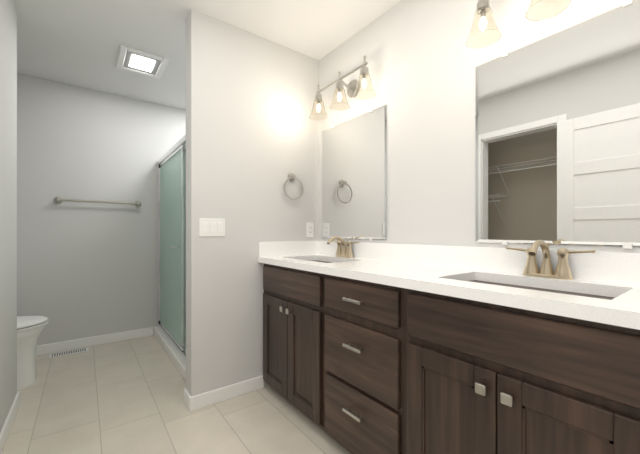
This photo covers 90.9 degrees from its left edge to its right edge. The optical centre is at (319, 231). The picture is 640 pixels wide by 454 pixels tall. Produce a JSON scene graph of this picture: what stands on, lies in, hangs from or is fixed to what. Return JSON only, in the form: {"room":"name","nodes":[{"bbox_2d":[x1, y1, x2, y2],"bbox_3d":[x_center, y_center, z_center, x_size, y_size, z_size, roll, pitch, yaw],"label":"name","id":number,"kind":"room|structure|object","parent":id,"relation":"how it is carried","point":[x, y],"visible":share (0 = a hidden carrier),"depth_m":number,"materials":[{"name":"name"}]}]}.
{"room":"bathroom","nodes":[
{"label":"bathroom","id":0,"kind":"room"},
{"bbox_2d":[0,0,16,431],"bbox_3d":[-1.609,-0.132,1.490,0.120,2.440,1.095,0,0,-37],"label":"wall","id":1,"kind":"structure","parent":0,"point":[8,203],"depth_m":1.75,"materials":[{"name":"grey paint"}]},
{"bbox_2d":[0,391,19,453],"bbox_3d":[-1.579,1.044,1.562,0.013,0.088,1.043,0,0,-37],"label":"baseboard","id":2,"kind":"structure","parent":1,"relation":"attached to","point":[7,425],"depth_m":1.70,"materials":[{"name":"white wood"}]},
{"bbox_2d":[17,73,185,345],"bbox_3d":[-2.091,-0.132,3.131,2.565,2.440,0.120,0,0,-37],"label":"wall","id":3,"kind":"structure","parent":0,"point":[86,269],"depth_m":2.98,"materials":[{"name":"grey paint"}]},
{"bbox_2d":[36,327,152,355],"bbox_3d":[-2.115,1.044,3.030,0.915,0.088,0.013,0,0,-37],"label":"baseboard","id":4,"kind":"structure","parent":3,"relation":"attached to","point":[44,349],"depth_m":2.98,"materials":[{"name":"white wood"}]},
{"bbox_2d":[54,197,140,206],"bbox_3d":[-2.095,-0.282,3.011,0.690,0.060,0.067,0,0,-37],"label":"bar","id":5,"kind":"object","parent":3,"relation":"attached to","point":[57,200],"visible":1,"depth_m":2.96,"materials":[{"name":"silver metal"}]},
{"bbox_2d":[2,335,350,453],"bbox_3d":[-0.667,1.138,1.250,2.780,0.100,4.840,0,0,-37],"label":"floor","id":6,"kind":"structure","parent":0,"point":[123,397],"depth_m":1.86,"materials":[{"name":"tile"}]},
{"bbox_2d":[17,316,48,388],"bbox_3d":[-2.329,0.693,2.141,0.737,0.790,0.450,0,0,-37],"label":"toilet","id":7,"kind":"object","parent":6,"relation":"on","point":[30,329],"visible":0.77,"depth_m":2.22,"materials":[{"name":"white ceramic"}]},
{"bbox_2d":[49,347,88,357],"bbox_3d":[-2.244,1.085,2.826,0.275,0.006,0.100,0,0,-37],"label":"floor vent","id":8,"kind":"object","parent":6,"relation":"in","point":[68,352],"visible":1,"depth_m":2.82,"materials":[{"name":"white metal"}]},
{"bbox_2d":[154,134,185,380],"bbox_3d":[-1.221,0.168,2.732,0.150,1.840,1.561,0,0,-37],"label":"shower","id":9,"kind":"object","parent":6,"relation":"on","point":[170,332],"visible":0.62,"depth_m":2.82,"materials":[{"name":"green glass"}]},
{"bbox_2d":[258,256,639,453],"bbox_3d":[0.349,0.650,1.565,0.533,0.875,1.907,0,0,-37],"label":"bathroom vanity","id":10,"kind":"object","parent":6,"relation":"on","point":[381,348],"depth_m":1.07,"materials":[{"name":"brown wood"}]},
{"bbox_2d":[326,236,358,257],"bbox_3d":[0.118,0.103,2.131,0.177,0.145,0.293,0,0,-37],"label":"faucet","id":11,"kind":"object","parent":10,"relation":"on","point":[340,248],"depth_m":2.14,"materials":[{"name":"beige metal"}]},
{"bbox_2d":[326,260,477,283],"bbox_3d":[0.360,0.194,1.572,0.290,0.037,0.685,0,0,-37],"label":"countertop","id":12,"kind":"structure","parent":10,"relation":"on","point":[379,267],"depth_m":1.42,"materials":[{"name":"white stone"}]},
{"bbox_2d":[505,239,595,279],"bbox_3d":[0.829,0.103,1.183,0.177,0.145,0.293,0,0,-37],"label":"faucet","id":13,"kind":"object","parent":10,"relation":"on","point":[531,263],"depth_m":1.20,"materials":[{"name":"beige metal"}]},
{"bbox_2d":[13,0,400,109],"bbox_3d":[-0.667,-1.402,1.250,2.780,0.100,4.840,0,0,-37],"label":"ceiling","id":14,"kind":"structure","parent":0,"point":[76,42],"depth_m":2.13,"materials":[{"name":"white paint"}]},
{"bbox_2d":[116,45,168,78],"bbox_3d":[-1.425,-1.345,2.524,0.325,0.016,0.385,0,0,-37],"label":"recessed light","id":15,"kind":"object","parent":14,"relation":"in","point":[130,59],"visible":1,"depth_m":2.50,"materials":[{"name":"white plastic"}]},
{"bbox_2d":[186,9,318,395],"bbox_3d":[-0.436,-0.132,2.257,0.963,2.440,0.137,0,0,-37],"label":"wall","id":16,"kind":"structure","parent":0,"point":[252,135],"depth_m":2.09,"materials":[{"name":"grey paint"}]},
{"bbox_2d":[184,388,190,409],"bbox_3d":[-0.827,1.044,1.965,0.013,0.088,0.137,0,0,-37],"label":"baseboard","id":17,"kind":"structure","parent":16,"relation":"attached to","point":[187,395],"depth_m":1.96,"materials":[{"name":"white wood"}]},
{"bbox_2d":[199,218,224,236],"bbox_3d":[-0.677,-0.025,1.985,0.162,0.115,0.009,0,0,-37],"label":"switch plate","id":18,"kind":"object","parent":16,"relation":"attached to","point":[211,227],"visible":1,"depth_m":1.98,"materials":[{"name":"white plastic"}]},
{"bbox_2d":[189,375,263,411],"bbox_3d":[-0.589,1.044,2.049,0.495,0.088,0.013,0,0,-37],"label":"baseboard","id":19,"kind":"structure","parent":16,"relation":"attached to","point":[206,399],"depth_m":2.02,"materials":[{"name":"white wood"}]},
{"bbox_2d":[284,173,302,199],"bbox_3d":[-0.200,-0.333,2.317,0.168,0.202,0.050,0,0,-37],"label":"towel ring","id":20,"kind":"object","parent":16,"relation":"attached to","point":[291,176],"visible":1,"depth_m":2.31,"materials":[{"name":"silver metal"}]},
{"bbox_2d":[306,222,313,236],"bbox_3d":[-0.075,-0.012,2.437,0.070,0.115,0.008,0,0,-37],"label":"outlet","id":21,"kind":"object","parent":16,"relation":"attached to","point":[309,229],"visible":1,"depth_m":2.43,"materials":[{"name":"white plastic"}]},
{"bbox_2d":[319,0,639,252],"bbox_3d":[0.398,-0.132,2.047,0.120,2.440,4.840,0,0,-37],"label":"wall","id":22,"kind":"structure","parent":0,"point":[423,60],"depth_m":1.69,"materials":[{"name":"grey paint"}]},
{"bbox_2d":[309,55,375,120],"bbox_3d":[0.152,-0.947,2.113,0.192,0.239,0.602,0,0,-37],"label":"sconce","id":23,"kind":"object","parent":22,"relation":"attached to","point":[361,88],"visible":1,"depth_m":2.07,"materials":[{"name":"white glass"}]},
{"bbox_2d":[322,104,386,240],"bbox_3d":[0.211,-0.363,2.186,0.010,0.844,0.650,0,0,-37],"label":"mirror","id":24,"kind":"object","parent":22,"relation":"attached to","point":[354,178],"visible":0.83,"depth_m":2.14,"materials":[{"name":"silver metal"}]},
{"bbox_2d":[466,0,500,48],"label":"sconce","id":25,"kind":"object","parent":22,"relation":"attached to","point":[485,31],"depth_m":1.33,"materials":[{"name":"white glass"}]},
{"bbox_2d":[526,0,570,20],"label":"sconce","id":26,"kind":"object","parent":22,"relation":"attached to","point":[538,10],"depth_m":1.20,"materials":[{"name":"white glass"}]},
{"bbox_2d":[476,0,639,248],"bbox_3d":[0.929,-0.363,1.227,0.010,0.844,0.650,0,0,-37],"label":"mirror","id":27,"kind":"object","parent":22,"relation":"attached to","point":[558,138],"visible":1,"depth_m":1.21,"materials":[{"name":"silver metal"}]}
]}

